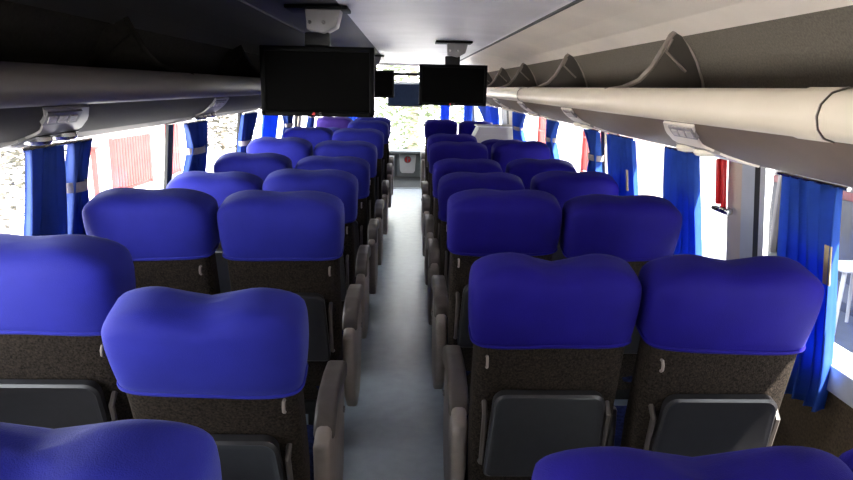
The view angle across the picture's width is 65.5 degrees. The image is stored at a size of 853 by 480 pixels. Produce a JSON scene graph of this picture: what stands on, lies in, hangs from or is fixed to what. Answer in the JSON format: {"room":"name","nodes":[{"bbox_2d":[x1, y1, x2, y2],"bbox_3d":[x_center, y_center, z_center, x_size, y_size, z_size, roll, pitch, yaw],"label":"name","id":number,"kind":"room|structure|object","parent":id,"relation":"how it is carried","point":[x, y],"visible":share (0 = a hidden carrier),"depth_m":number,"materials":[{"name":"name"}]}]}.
{"room":"vehicle interior","nodes":[
{"label":"vehicle interior","id":0,"kind":"room"},
{"bbox_2d":[243,0,574,63],"bbox_3d":[-0.134,-1.292,4.061,1.280,0.040,12.300,1,13,-2],"label":"ceiling","id":1,"kind":"structure","parent":0,"point":[402,31],"depth_m":3.56,"materials":[{"name":"grey laminate"}]},
{"bbox_2d":[6,0,304,54],"bbox_3d":[-0.977,-1.230,4.052,0.375,0.142,12.300,1,13,-2],"label":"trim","id":2,"kind":"structure","parent":1,"relation":"attached to","point":[230,24],"depth_m":2.77,"materials":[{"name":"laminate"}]},
{"bbox_2d":[235,0,304,34],"bbox_3d":[-0.782,-1.279,4.046,0.014,0.012,12.300,1,13,-2],"label":"trim","id":3,"kind":"structure","parent":1,"relation":"attached to","point":[239,1],"depth_m":3.14,"materials":[{"name":"rubber"}]},
{"bbox_2d":[259,4,374,116],"bbox_3d":[-0.482,-0.799,2.985,0.500,0.472,0.200,1,13,-2],"label":"monitor","id":4,"kind":"object","parent":1,"relation":"hanging from","point":[316,78],"visible":1,"depth_m":2.93,"materials":[{"name":"black plastic"}]},
{"bbox_2d":[375,55,393,97],"bbox_3d":[-0.611,-1.833,7.434,0.500,0.458,0.200,1,13,-2],"label":"monitor","id":5,"kind":"object","parent":1,"relation":"hanging from","point":[384,79],"visible":0.27,"depth_m":7.38,"materials":[{"name":"black plastic"}]},
{"bbox_2d":[419,40,487,105],"bbox_3d":[0.197,-1.249,4.984,0.505,0.466,0.200,1,13,-2],"label":"monitor","id":6,"kind":"object","parent":1,"relation":"hanging from","point":[451,83],"visible":1,"depth_m":4.93,"materials":[{"name":"black plastic"}]},
{"bbox_2d":[460,0,583,60],"bbox_3d":[0.513,-1.262,4.086,0.014,0.012,12.300,1,13,-2],"label":"trim","id":7,"kind":"structure","parent":1,"relation":"attached to","point":[575,1],"depth_m":3.27,"materials":[{"name":"plastic"}]},
{"bbox_2d":[402,106,477,149],"bbox_3d":[-0.377,-1.935,12.204,2.600,2.840,0.105,1,13,-2],"label":"wall","id":8,"kind":"structure","parent":0,"point":[472,106],"depth_m":12.11,"materials":[{"name":"grey plastic"}]},
{"bbox_2d":[387,81,421,106],"bbox_3d":[-0.384,-2.619,11.910,0.640,0.438,0.044,1,13,-2],"label":"blind","id":9,"kind":"object","parent":8,"relation":"attached to","point":[406,94],"visible":0.68,"depth_m":11.91,"materials":[{"name":"fabric"}]},
{"bbox_2d":[394,73,418,75],"bbox_3d":[-0.346,-2.951,11.806,1.900,0.050,0.155,1,13,-2],"label":"rail","id":10,"kind":"object","parent":8,"relation":"attached to","point":[397,74],"visible":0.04,"depth_m":11.73,"materials":[{"name":"black plastic"}]},
{"bbox_2d":[440,106,449,119],"bbox_3d":[0.334,-2.312,11.898,0.181,1.240,0.048,1,13,-2],"label":"curtain","id":11,"kind":"object","parent":10,"relation":"hanging from","point":[445,110],"visible":0.21,"depth_m":11.91,"materials":[{"name":"blue fabric"}]},
{"bbox_2d":[306,177,627,479],"bbox_3d":[-0.199,0.418,5.455,2.560,0.070,14.250,1,13,-2],"label":"floor","id":12,"kind":"structure","parent":0,"point":[394,430],"depth_m":3.75,"materials":[{"name":"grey plastic"}]},
{"bbox_2d":[0,233,135,428],"bbox_3d":[-1.035,0.520,2.092,0.472,1.208,0.703,1,13,-2],"label":"seat","id":13,"kind":"object","parent":12,"relation":"on","point":[58,293],"visible":0.5,"depth_m":1.73,"materials":[{"name":"blue fabric"}]},
{"bbox_2d":[0,379,117,428],"bbox_3d":[-1.033,0.512,1.831,0.368,0.300,0.109,1,13,-2],"label":"tray","id":14,"kind":"object","parent":13,"relation":"on","point":[45,403],"depth_m":1.78,"materials":[{"name":"grey plastic"}]},
{"bbox_2d":[0,419,221,479],"bbox_3d":[-0.532,0.751,1.277,0.493,1.142,0.725,1,13,-2],"label":"seat","id":15,"kind":"object","parent":12,"relation":"on","point":[134,449],"visible":1,"depth_m":0.88,"materials":[{"name":"blue fabric"}]},
{"bbox_2d":[82,187,220,294],"bbox_3d":[-1.019,0.351,2.792,0.472,1.223,0.704,1,13,-2],"label":"seat","id":16,"kind":"object","parent":12,"relation":"on","point":[171,237],"visible":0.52,"depth_m":2.38,"materials":[{"name":"blue fabric"}]},
{"bbox_2d":[166,171,263,292],"bbox_3d":[-1.047,0.182,3.625,0.471,1.179,0.702,1,13,-2],"label":"seat","id":17,"kind":"object","parent":12,"relation":"on","point":[219,185],"visible":0.17,"depth_m":3.19,"materials":[{"name":"blue fabric"}]},
{"bbox_2d":[215,249,230,292],"bbox_3d":[-1.046,0.184,3.381,0.368,0.300,0.118,1,13,-2],"label":"tray","id":18,"kind":"object","parent":17,"relation":"on","point":[222,264],"depth_m":3.35,"materials":[{"name":"grey plastic"}]},
{"bbox_2d":[101,286,346,479],"bbox_3d":[-0.519,0.596,1.980,0.492,1.130,0.826,1,13,-2],"label":"seat","id":19,"kind":"object","parent":12,"relation":"on","point":[232,366],"visible":0.9,"depth_m":1.55,"materials":[{"name":"blue fabric"}]},
{"bbox_2d":[210,434,292,479],"bbox_3d":[-0.528,0.616,1.715,0.368,0.302,0.142,1,13,-2],"label":"tray","id":20,"kind":"object","parent":19,"relation":"on","point":[242,456],"depth_m":1.66,"materials":[{"name":"grey plastic"}]},
{"bbox_2d":[307,425,314,479],"bbox_3d":[-0.544,0.778,2.166,0.370,0.150,0.500,1,13,-2],"label":"seat cushion","id":21,"kind":"object","parent":19,"relation":"on","point":[310,428],"depth_m":2.23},
{"bbox_2d":[213,152,292,180],"bbox_3d":[-1.058,0.001,4.364,0.471,1.199,0.702,1,13,-2],"label":"seat","id":22,"kind":"object","parent":12,"relation":"on","point":[261,165],"visible":0.18,"depth_m":3.91,"materials":[{"name":"blue fabric"}]},
{"bbox_2d":[246,137,312,168],"bbox_3d":[-1.063,-0.191,5.120,0.470,1.233,0.702,1,13,-2],"label":"seat","id":23,"kind":"object","parent":12,"relation":"on","point":[294,148],"visible":0.18,"depth_m":4.67,"materials":[{"name":"blue fabric"}]},
{"bbox_2d":[217,190,363,424],"bbox_3d":[-0.538,0.353,2.838,0.491,1.218,0.726,1,13,-2],"label":"seat","id":24,"kind":"object","parent":12,"relation":"on","point":[293,241],"visible":0.75,"depth_m":2.47,"materials":[{"name":"blue fabric"}]},
{"bbox_2d":[295,293,334,360],"bbox_3d":[-0.547,0.338,2.578,0.368,0.300,0.118,1,13,-2],"label":"tray","id":25,"kind":"object","parent":24,"relation":"on","point":[320,306],"depth_m":2.56,"materials":[{"name":"grey plastic"}]},
{"bbox_2d":[316,329,343,389],"bbox_3d":[-0.562,0.517,2.968,0.370,0.150,0.500,1,13,-2],"label":"seat cushion","id":26,"kind":"object","parent":24,"relation":"on","point":[319,373],"depth_m":2.72,"materials":[{"name":"fabric"}]},
{"bbox_2d":[283,126,333,150],"bbox_3d":[-1.091,-0.494,6.445,0.471,1.228,0.703,1,13,-2],"label":"seat","id":27,"kind":"object","parent":12,"relation":"on","point":[315,135],"visible":0.24,"depth_m":5.99,"materials":[{"name":"blue fabric"}]},
{"bbox_2d":[262,169,370,338],"bbox_3d":[-0.570,0.178,3.639,0.493,1.198,0.725,1,13,-2],"label":"seat","id":28,"kind":"object","parent":12,"relation":"on","point":[343,185],"visible":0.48,"depth_m":3.25,"materials":[{"name":"blue fabric"}]},
{"bbox_2d":[340,254,348,300],"bbox_3d":[-0.579,0.173,3.381,0.368,0.300,0.118,1,13,-2],"label":"tray","id":29,"kind":"object","parent":28,"relation":"on","point":[344,259],"depth_m":3.38,"materials":[{"name":"grey plastic"}]},
{"bbox_2d":[316,117,352,128],"bbox_3d":[-1.149,-0.988,8.589,0.471,1.228,0.702,1,13,-2],"label":"seat","id":30,"kind":"object","parent":12,"relation":"on","point":[327,122],"visible":0.25,"depth_m":8.14,"materials":[{"name":"purple fabric"}]},
{"bbox_2d":[295,156,378,293],"bbox_3d":[-0.578,0.001,4.450,0.493,1.179,0.725,1,13,-2],"label":"seat","id":31,"kind":"object","parent":12,"relation":"on","point":[365,233],"visible":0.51,"depth_m":4.08,"materials":[{"name":"blue fabric"}]},
{"bbox_2d":[354,220,362,262],"bbox_3d":[-0.587,0.006,4.195,0.368,0.300,0.118,1,13,-2],"label":"tray","id":32,"kind":"object","parent":31,"relation":"on","point":[358,224],"depth_m":4.17,"materials":[{"name":"grey plastic"}]},
{"bbox_2d":[313,140,383,264],"bbox_3d":[-0.588,-0.186,5.186,0.493,1.214,0.726,1,13,-2],"label":"seat","id":33,"kind":"object","parent":12,"relation":"on","point":[367,151],"visible":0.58,"depth_m":4.77,"materials":[{"name":"blue fabric"}]},
{"bbox_2d":[332,128,388,234],"bbox_3d":[-0.609,-0.452,6.295,0.492,1.233,0.724,1,13,-2],"label":"seat","id":34,"kind":"object","parent":12,"relation":"on","point":[376,137],"visible":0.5,"depth_m":5.89,"materials":[{"name":"blue fabric"}]},
{"bbox_2d":[348,120,392,207],"bbox_3d":[-0.649,-0.785,7.736,0.492,1.233,0.726,1,13,-2],"label":"seat","id":35,"kind":"object","parent":12,"relation":"on","point":[382,126],"visible":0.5,"depth_m":7.35,"materials":[{"name":"blue fabric"}]},
{"bbox_2d":[355,117,393,194],"bbox_3d":[-0.673,-0.987,8.613,0.491,1.234,0.725,1,13,-2],"label":"seat","id":36,"kind":"object","parent":12,"relation":"on","point":[390,159],"visible":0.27,"depth_m":8.22,"materials":[{"name":"blue fabric"}]},
{"bbox_2d":[389,149,424,177],"bbox_3d":[-0.345,-1.383,12.073,2.260,0.505,0.400,1,13,-2],"label":"dashboard","id":37,"kind":"object","parent":12,"relation":"on","point":[406,162],"visible":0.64,"depth_m":12.13,"materials":[{"name":"grey plastic"}]},
{"bbox_2d":[420,119,457,180],"bbox_3d":[0.163,-1.133,9.444,0.492,1.178,0.725,1,13,-2],"label":"seat","id":38,"kind":"object","parent":12,"relation":"on","point":[432,126],"visible":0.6,"depth_m":9.02,"materials":[{"name":"blue fabric"}]},
{"bbox_2d":[421,133,476,230],"bbox_3d":[0.199,-0.436,6.373,0.492,1.198,0.725,1,13,-2],"label":"seat","id":39,"kind":"object","parent":12,"relation":"on","point":[425,185],"visible":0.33,"depth_m":5.95,"materials":[{"name":"blue fabric"}]},
{"bbox_2d":[422,141,487,256],"bbox_3d":[0.213,-0.236,5.506,0.492,1.198,0.724,1,13,-2],"label":"seat","id":40,"kind":"object","parent":12,"relation":"on","point":[441,150],"visible":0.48,"depth_m":5.06,"materials":[{"name":"blue fabric"}]},
{"bbox_2d":[424,158,502,284],"bbox_3d":[0.235,-0.027,4.702,0.492,1.153,0.726,1,13,-2],"label":"seat","id":41,"kind":"object","parent":12,"relation":"on","point":[442,167],"visible":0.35,"depth_m":4.29,"materials":[{"name":"blue fabric"}]},
{"bbox_2d":[458,121,490,134],"bbox_3d":[0.644,-1.120,9.450,0.470,1.168,0.703,1,13,-2],"label":"seat","id":42,"kind":"object","parent":12,"relation":"on","point":[464,127],"visible":0.23,"depth_m":9.01,"materials":[{"name":"blue fabric"}]},
{"bbox_2d":[427,172,524,324],"bbox_3d":[0.258,0.152,3.892,0.492,1.168,0.726,1,13,-2],"label":"seat","id":43,"kind":"object","parent":12,"relation":"on","point":[449,184],"visible":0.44,"depth_m":3.49,"materials":[{"name":"blue fabric"}]},
{"bbox_2d":[444,251,449,292],"bbox_3d":[0.283,0.162,3.639,0.368,0.300,0.118,1,13,-2],"label":"tray","id":44,"kind":"object","parent":43,"relation":"on","point":[446,253],"depth_m":3.63,"materials":[{"name":"grey plastic"}]},
{"bbox_2d":[471,124,512,142],"bbox_3d":[0.703,-0.720,7.655,0.500,1.197,0.382,1,13,-2],"label":"base cabinet","id":45,"kind":"object","parent":12,"relation":"on","point":[482,132],"visible":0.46,"depth_m":7.36,"materials":[{"name":"plastic"}]},
{"bbox_2d":[431,189,561,401],"bbox_3d":[0.278,0.328,3.040,0.492,1.208,0.725,1,13,-2],"label":"seat","id":46,"kind":"object","parent":12,"relation":"on","point":[480,222],"visible":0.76,"depth_m":2.63,"materials":[{"name":"blue fabric"}]},
{"bbox_2d":[447,318,470,375],"bbox_3d":[0.289,0.497,3.172,0.370,0.150,0.500,1,13,-2],"label":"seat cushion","id":47,"kind":"object","parent":46,"relation":"on","point":[467,359],"depth_m":2.92,"materials":[{"name":"fabric"}]},
{"bbox_2d":[454,284,472,346],"bbox_3d":[0.303,0.318,2.782,0.368,0.300,0.118,1,13,-2],"label":"tray","id":48,"kind":"object","parent":46,"relation":"on","point":[461,319],"depth_m":2.77,"materials":[{"name":"grey plastic"}]},
{"bbox_2d":[481,139,520,159],"bbox_3d":[0.708,-0.449,6.608,0.470,1.138,0.704,1,13,-2],"label":"seat","id":49,"kind":"object","parent":12,"relation":"on","point":[488,143],"visible":0.12,"depth_m":6.18,"materials":[{"name":"blue fabric"}]},
{"bbox_2d":[491,140,549,172],"bbox_3d":[0.718,-0.248,5.577,0.471,1.208,0.703,1,13,-2],"label":"seat","id":50,"kind":"object","parent":12,"relation":"on","point":[502,152],"visible":0.3,"depth_m":5.13,"materials":[{"name":"blue fabric"}]},
{"bbox_2d":[505,158,575,189],"bbox_3d":[0.732,-0.026,4.726,0.471,1.158,0.702,1,13,-2],"label":"seat","id":51,"kind":"object","parent":12,"relation":"on","point":[525,169],"visible":0.19,"depth_m":4.28,"materials":[{"name":"blue fabric"}]},
{"bbox_2d":[442,252,641,479],"bbox_3d":[0.314,0.548,2.179,0.492,1.166,0.724,1,13,-2],"label":"seat","id":52,"kind":"object","parent":12,"relation":"on","point":[549,339],"visible":0.97,"depth_m":1.83,"materials":[{"name":"blue fabric"}]},
{"bbox_2d":[466,413,468,465],"bbox_3d":[0.324,0.736,2.314,0.370,0.150,0.500,1,13,-2],"label":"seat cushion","id":53,"kind":"object","parent":52,"relation":"on","point":[467,464],"depth_m":2.31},
{"bbox_2d":[477,390,610,475],"bbox_3d":[0.339,0.558,1.918,0.368,0.300,0.113,1,13,-2],"label":"tray","id":54,"kind":"object","parent":52,"relation":"on","point":[516,429],"depth_m":1.89,"materials":[{"name":"grey plastic"}]},
{"bbox_2d":[530,171,618,260],"bbox_3d":[0.774,0.149,3.925,0.470,1.178,0.703,1,13,-2],"label":"seat","id":55,"kind":"object","parent":12,"relation":"on","point":[564,186],"visible":0.2,"depth_m":3.48,"materials":[{"name":"blue fabric"}]},
{"bbox_2d":[552,242,563,260],"bbox_3d":[0.788,0.151,3.682,0.368,0.300,0.118,1,13,-2],"label":"tray","id":56,"kind":"object","parent":55,"relation":"on","point":[558,255],"depth_m":3.62,"materials":[{"name":"grey plastic"}]},
{"bbox_2d":[560,194,681,398],"bbox_3d":[0.757,0.348,3.016,0.471,1.198,0.703,1,13,-2],"label":"seat","id":57,"kind":"object","parent":12,"relation":"on","point":[638,230],"visible":0.42,"depth_m":2.60,"materials":[{"name":"blue fabric"}]},
{"bbox_2d":[623,324,640,353],"bbox_3d":[0.772,0.341,2.770,0.368,0.300,0.118,1,13,-2],"label":"tray","id":58,"kind":"object","parent":57,"relation":"on","point":[632,348],"depth_m":2.80,"materials":[{"name":"grey plastic"}]},
{"bbox_2d":[531,445,852,479],"bbox_3d":[0.346,0.779,1.268,0.494,1.127,0.724,1,13,-2],"label":"seat","id":59,"kind":"object","parent":12,"relation":"on","point":[785,462],"visible":1,"depth_m":0.89,"materials":[{"name":"blue fabric"}]},
{"bbox_2d":[605,254,824,456],"bbox_3d":[0.791,0.560,2.142,0.469,1.178,0.702,1,13,-2],"label":"seat","id":60,"kind":"object","parent":12,"relation":"on","point":[720,343],"visible":0.84,"depth_m":1.78,"materials":[{"name":"blue fabric"}]},
{"bbox_2d":[614,406,626,446],"bbox_3d":[0.791,0.741,2.288,0.370,0.150,0.500,1,13,-2],"label":"seat cushion","id":61,"kind":"object","parent":60,"relation":"on","point":[621,410],"depth_m":2.34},
{"bbox_2d":[643,394,780,456],"bbox_3d":[0.806,0.564,1.891,0.368,0.300,0.113,1,13,-2],"label":"tray","id":62,"kind":"object","parent":60,"relation":"on","point":[691,425],"depth_m":1.85,"materials":[{"name":"grey plastic"}]},
{"bbox_2d":[838,449,852,471],"bbox_3d":[0.827,0.784,1.311,0.472,1.116,0.703,1,13,-2],"label":"seat","id":63,"kind":"object","parent":12,"relation":"on","point":[846,457],"visible":0.43,"depth_m":0.99,"materials":[{"name":"blue fabric"}]},
{"bbox_2d":[772,391,852,456],"bbox_3d":[1.069,-0.234,5.366,0.198,2.790,14.300,1,13,-2],"label":"wall","id":64,"kind":"structure","parent":0,"point":[829,429],"depth_m":2.00,"materials":[{"name":"brown carpet"}]},
{"bbox_2d":[478,105,491,123],"bbox_3d":[0.884,-1.835,10.124,0.102,0.468,1.940,1,13,-2],"label":"window curtain","id":65,"kind":"object","parent":64,"relation":"hanging from","point":[485,111],"visible":0.43,"depth_m":9.61,"materials":[{"name":"blue fabric"}]},
{"bbox_2d":[491,106,499,123],"bbox_3d":[0.924,-1.458,8.801,0.115,0.610,0.490,1,13,-2],"label":"window curtain","id":66,"kind":"object","parent":64,"relation":"hanging from","point":[494,110],"visible":0.38,"depth_m":8.70,"materials":[{"name":"blue fabric"}]},
{"bbox_2d":[512,111,526,140],"bbox_3d":[0.981,-1.005,6.838,0.112,0.610,0.760,1,13,-2],"label":"window curtain","id":67,"kind":"object","parent":64,"relation":"hanging from","point":[518,119],"visible":0.46,"depth_m":6.85,"materials":[{"name":"blue fabric"}]},
{"bbox_2d":[545,119,559,158],"bbox_3d":[1.025,-0.649,5.294,0.123,0.610,0.492,1,13,-2],"label":"window curtain","id":68,"kind":"object","parent":64,"relation":"hanging from","point":[552,126],"visible":0.53,"depth_m":5.25,"materials":[{"name":"blue fabric"}]},
{"bbox_2d":[584,129,603,171],"bbox_3d":[1.054,-0.401,4.218,0.117,0.610,0.420,1,13,-2],"label":"window curtain","id":69,"kind":"object","parent":64,"relation":"hanging from","point":[595,156],"visible":0.42,"depth_m":4.04,"materials":[{"name":"blue fabric"}]},
{"bbox_2d":[601,131,607,173],"bbox_3d":[1.102,-0.434,4.099,0.076,0.610,0.080,1,13,-2],"label":"trim","id":70,"kind":"structure","parent":64,"relation":"attached to","point":[603,134],"depth_m":4.05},
{"bbox_2d":[607,133,637,195],"bbox_3d":[1.072,-0.242,3.619,0.119,0.650,0.422,1,13,-2],"label":"window curtain","id":71,"kind":"object","parent":64,"relation":"hanging from","point":[621,150],"visible":0.48,"depth_m":3.55,"materials":[{"name":"blue fabric"}]},
{"bbox_2d":[460,0,852,71],"bbox_3d":[0.707,-1.209,4.104,0.375,0.142,12.300,1,13,-2],"label":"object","id":72,"kind":"structure","parent":64,"relation":"attached to","point":[587,26],"depth_m":2.59,"materials":[{"name":"beige laminate"}]},
{"bbox_2d":[486,5,852,186],"bbox_3d":[0.821,-0.936,4.119,0.475,0.456,12.000,1,13,-2],"label":"luggage rack","id":73,"kind":"object","parent":64,"relation":"attached to","point":[777,94],"visible":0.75,"depth_m":1.89,"materials":[{"name":"beige plastic"}]},
{"bbox_2d":[676,144,693,151],"bbox_3d":[0.811,-0.284,2.057,0.072,0.022,0.072,1,13,-2],"label":"reading lamp","id":74,"kind":"object","parent":73,"relation":"attached to","point":[680,147],"depth_m":2.03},
{"bbox_2d":[693,148,715,156],"bbox_3d":[0.824,-0.256,1.956,0.072,0.022,0.072,1,13,-2],"label":"reading lamp","id":75,"kind":"object","parent":73,"relation":"attached to","point":[702,152],"depth_m":1.93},
{"bbox_2d":[663,146,701,255],"bbox_3d":[1.091,-0.060,2.829,0.113,0.650,0.361,1,13,-2],"label":"window curtain","id":76,"kind":"object","parent":64,"relation":"hanging from","point":[681,170],"visible":0.53,"depth_m":2.77,"materials":[{"name":"blue fabric"}]},
{"bbox_2d":[715,158,726,206],"bbox_3d":[1.093,-0.211,2.460,0.041,0.190,0.048,1,13,-2],"label":"handle","id":77,"kind":"object","parent":64,"relation":"attached to","point":[721,165],"visible":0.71,"depth_m":2.45,"materials":[{"name":"red plastic"}]},
{"bbox_2d":[726,161,741,259],"bbox_3d":[1.147,-0.056,2.460,0.076,0.610,0.105,1,13,-2],"label":"trim","id":78,"kind":"structure","parent":64,"relation":"attached to","point":[734,169],"depth_m":2.44,"materials":[{"name":"plastic"}]},
{"bbox_2d":[739,164,754,258],"bbox_3d":[1.150,-0.034,2.365,0.076,0.610,0.090,1,13,-2],"label":"trim","id":79,"kind":"structure","parent":64,"relation":"attached to","point":[748,172],"depth_m":2.35,"materials":[{"name":"plastic"}]},
{"bbox_2d":[752,167,760,256],"bbox_3d":[1.152,-0.020,2.304,0.076,0.610,0.035,1,13,-2],"label":"trim","id":80,"kind":"structure","parent":64,"relation":"attached to","point":[757,170],"depth_m":2.29,"materials":[{"name":"black rubber"}]},
{"bbox_2d":[757,167,770,255],"bbox_3d":[1.153,-0.012,2.270,0.076,0.610,0.035,1,13,-2],"label":"trim","id":81,"kind":"structure","parent":64,"relation":"attached to","point":[765,173],"depth_m":2.24,"materials":[{"name":"metal"}]},
{"bbox_2d":[777,171,850,411],"bbox_3d":[1.117,0.153,1.953,0.116,0.670,0.335,1,13,-2],"label":"window curtain","id":82,"kind":"object","parent":64,"relation":"hanging from","point":[810,209],"visible":0.74,"depth_m":1.90,"materials":[{"name":"blue fabric"}]},
{"bbox_2d":[827,343,852,407],"bbox_3d":[1.105,-0.386,5.285,0.076,0.123,14.190,1,13,-2],"label":"trim","id":83,"kind":"structure","parent":64,"relation":"attached to","point":[840,382],"depth_m":1.88,"materials":[{"name":"metal"}]},
{"bbox_3d":[1.129,-0.246,3.286,0.059,0.610,1.590,1,13,-2],"label":"window","id":84,"kind":"structure","parent":64,"relation":"in","visible":0},
{"bbox_2d":[711,204,732,214],"bbox_3d":[1.103,-0.114,2.475,0.038,0.026,0.108,1,13,-2],"label":"window latch","id":85,"kind":"object","parent":84,"relation":"attached to","point":[724,210],"depth_m":2.45,"materials":[{"name":"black metal"}]},
{"bbox_3d":[-1.442,-0.266,5.288,0.198,2.790,14.300,1,13,-2],"label":"wall","id":86,"kind":"structure","parent":0,"visible":0},
{"bbox_2d":[19,142,67,235],"bbox_3d":[-1.295,0.004,2.252,0.115,0.651,0.275,1,13,-2],"label":"window curtain","id":87,"kind":"object","parent":86,"relation":"hanging from","point":[45,207],"visible":0.44,"depth_m":2.22,"materials":[{"name":"blue fabric"}]},
{"bbox_2d":[65,138,92,234],"bbox_3d":[-1.301,-0.048,2.481,0.113,0.651,0.195,1,13,-2],"label":"window curtain","id":88,"kind":"object","parent":86,"relation":"hanging from","point":[77,159],"visible":0.51,"depth_m":2.40,"materials":[{"name":"blue fabric"}]},
{"bbox_2d":[0,0,261,150],"bbox_3d":[-1.099,-0.982,4.055,0.475,0.456,12.000,1,13,-2],"label":"luggage rack","id":89,"kind":"object","parent":86,"relation":"attached to","point":[64,77],"visible":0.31,"depth_m":2.06,"materials":[{"name":"grey plastic"}]},
{"bbox_2d":[24,136,53,145],"bbox_3d":[-0.980,-0.249,1.671,0.072,0.022,0.072,1,13,-2],"label":"reading lamp","id":90,"kind":"object","parent":89,"relation":"attached to","point":[39,140],"depth_m":1.65,"materials":[{"name":"silver metal"}]},
{"bbox_2d":[53,132,77,140],"bbox_3d":[-0.972,-0.277,1.772,0.072,0.022,0.072,1,13,-2],"label":"reading lamp","id":91,"kind":"object","parent":89,"relation":"attached to","point":[62,136],"depth_m":1.75,"materials":[{"name":"silver metal"}]},
{"bbox_2d":[163,124,173,188],"bbox_3d":[-1.377,-0.354,3.535,0.076,0.610,0.080,1,13,-2],"label":"trim","id":92,"kind":"structure","parent":86,"relation":"attached to","point":[169,129],"depth_m":3.50,"materials":[{"name":"black rubber"}]},
{"bbox_2d":[182,120,207,171],"bbox_3d":[-1.339,-0.349,3.783,0.113,0.651,0.401,1,13,-2],"label":"window curtain","id":93,"kind":"object","parent":86,"relation":"hanging from","point":[196,132],"visible":0.5,"depth_m":3.76,"materials":[{"name":"blue fabric"}]},
{"bbox_2d":[237,111,257,152],"bbox_3d":[-1.375,-0.649,5.084,0.118,0.651,0.410,1,13,-2],"label":"window curtain","id":94,"kind":"object","parent":86,"relation":"hanging from","point":[248,120],"visible":0.4,"depth_m":4.92,"materials":[{"name":"blue fabric"}]},
{"bbox_2d":[261,115,277,137],"bbox_3d":[-1.398,-0.835,5.887,0.115,0.651,0.520,1,13,-2],"label":"window curtain","id":95,"kind":"object","parent":86,"relation":"hanging from","point":[269,123],"visible":0.34,"depth_m":5.77,"materials":[{"name":"blue fabric"}]},
{"bbox_2d":[281,116,292,137],"bbox_3d":[-1.422,-1.018,6.681,0.120,0.651,0.591,1,13,-2],"label":"window curtain","id":96,"kind":"object","parent":86,"relation":"hanging from","point":[287,120],"visible":0.24,"depth_m":6.64,"materials":[{"name":"blue fabric"}]},
{"label":"outside","id":97,"kind":"structure","parent":0,"visible":0},
{"bbox_2d":[9,112,726,259],"bbox_3d":[-0.372,-0.388,12.220,90.000,0.100,90.000,1,13,-2],"label":"ground","id":98,"kind":"structure","parent":97,"point":[714,226],"depth_m":16.02,"materials":[{"name":"white"}]},
{"bbox_2d":[0,140,72,233],"bbox_3d":[-6.172,-1.466,9.342,2.513,3.077,2.597,1,13,-2],"label":"tree","id":99,"kind":"object","parent":98,"relation":"on","point":[12,157],"visible":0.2,"depth_m":9.47,"materials":[{"name":"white plant"}]},
{"bbox_2d":[90,146,99,195],"bbox_3d":[-6.382,-1.250,12.777,0.160,1.095,0.160,1,13,-2],"label":"post","id":100,"kind":"object","parent":98,"relation":"on","point":[93,154],"visible":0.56,"depth_m":12.72,"materials":[{"name":"red paint"}]},
{"bbox_2d":[0,110,261,210],"bbox_3d":[-7.714,-2.697,17.642,0.300,1.680,30.000,1,13,-2],"label":"wall","id":101,"kind":"structure","parent":98,"relation":"on","point":[156,132],"depth_m":15.97,"materials":[{"name":"white paint"}]},
{"bbox_2d":[108,133,153,187],"bbox_3d":[-6.566,-1.751,14.814,0.086,1.150,1.880,1,13,1],"label":"metal gate","id":102,"kind":"object","parent":98,"relation":"on","point":[131,165],"visible":0.91,"depth_m":14.66,"materials":[{"name":"red paint"}]},
{"bbox_2d":[172,123,181,174],"bbox_3d":[-6.528,-2.459,17.114,0.085,1.500,0.780,1,13,-2],"label":"metal gate","id":103,"kind":"object","parent":98,"relation":"on","point":[177,167],"visible":0.43,"depth_m":17.23,"materials":[{"name":"red paint"}]},
{"bbox_2d":[197,111,262,150],"bbox_3d":[-7.077,-4.919,22.888,3.113,3.692,3.116,1,13,-2],"label":"tree","id":104,"kind":"object","parent":98,"relation":"on","point":[223,134],"visible":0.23,"depth_m":23.02,"materials":[{"name":"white plant"}]},
{"bbox_2d":[375,65,478,148],"bbox_3d":[-0.440,-5.554,23.407,5.346,4.958,5.291,1,13,-2],"label":"tree","id":105,"kind":"object","parent":98,"relation":"on","point":[412,130],"visible":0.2,"depth_m":23.24,"materials":[{"name":"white plant"}]},
{"bbox_2d":[537,117,545,143],"bbox_3d":[4.461,-4.071,24.849,0.086,1.600,1.780,-1,13,-7],"label":"metal gate","id":106,"kind":"object","parent":98,"relation":"on","point":[541,134],"visible":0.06,"depth_m":25.38,"materials":[{"name":"red paint"}]},
{"bbox_2d":[580,129,617,171],"bbox_3d":[4.658,-2.695,17.883,0.086,2.050,2.380,-1,13,-7],"label":"metal gate","id":107,"kind":"object","parent":98,"relation":"on","point":[584,160],"visible":0.12,"depth_m":18.99,"materials":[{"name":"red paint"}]},
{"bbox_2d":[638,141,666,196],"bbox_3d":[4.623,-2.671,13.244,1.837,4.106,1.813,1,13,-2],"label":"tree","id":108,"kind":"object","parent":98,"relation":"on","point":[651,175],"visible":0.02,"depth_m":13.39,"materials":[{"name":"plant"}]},
{"bbox_2d":[557,121,774,217],"bbox_3d":[5.612,-3.183,20.468,0.300,1.880,21.000,1,13,-2],"label":"wall","id":109,"kind":"structure","parent":98,"relation":"on","point":[569,136],"depth_m":17.05,"materials":[{"name":"white paint"}]},
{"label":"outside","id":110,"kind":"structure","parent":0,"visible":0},
{"bbox_2d":[834,310,852,352],"bbox_3d":[3.898,1.858,2.591,5.400,0.012,12.000,1,13,-2],"label":"street","id":111,"kind":"structure","parent":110,"point":[843,337],"depth_m":6.61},
{"bbox_2d":[768,170,852,316],"bbox_3d":[5.158,-3.034,2.729,0.800,9.530,12.400,1,13,-2],"label":"building","id":112,"kind":"structure","parent":111,"relation":"on","point":[846,226],"depth_m":8.05,"materials":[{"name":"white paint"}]},
{"bbox_2d":[835,260,852,331],"bbox_3d":[4.209,0.579,6.668,0.432,0.679,0.432,1,13,-2],"label":"plastic stool","id":113,"kind":"object","parent":111,"relation":"on","point":[844,266],"visible":0.47,"depth_m":6.51,"materials":[{"name":"plastic"}]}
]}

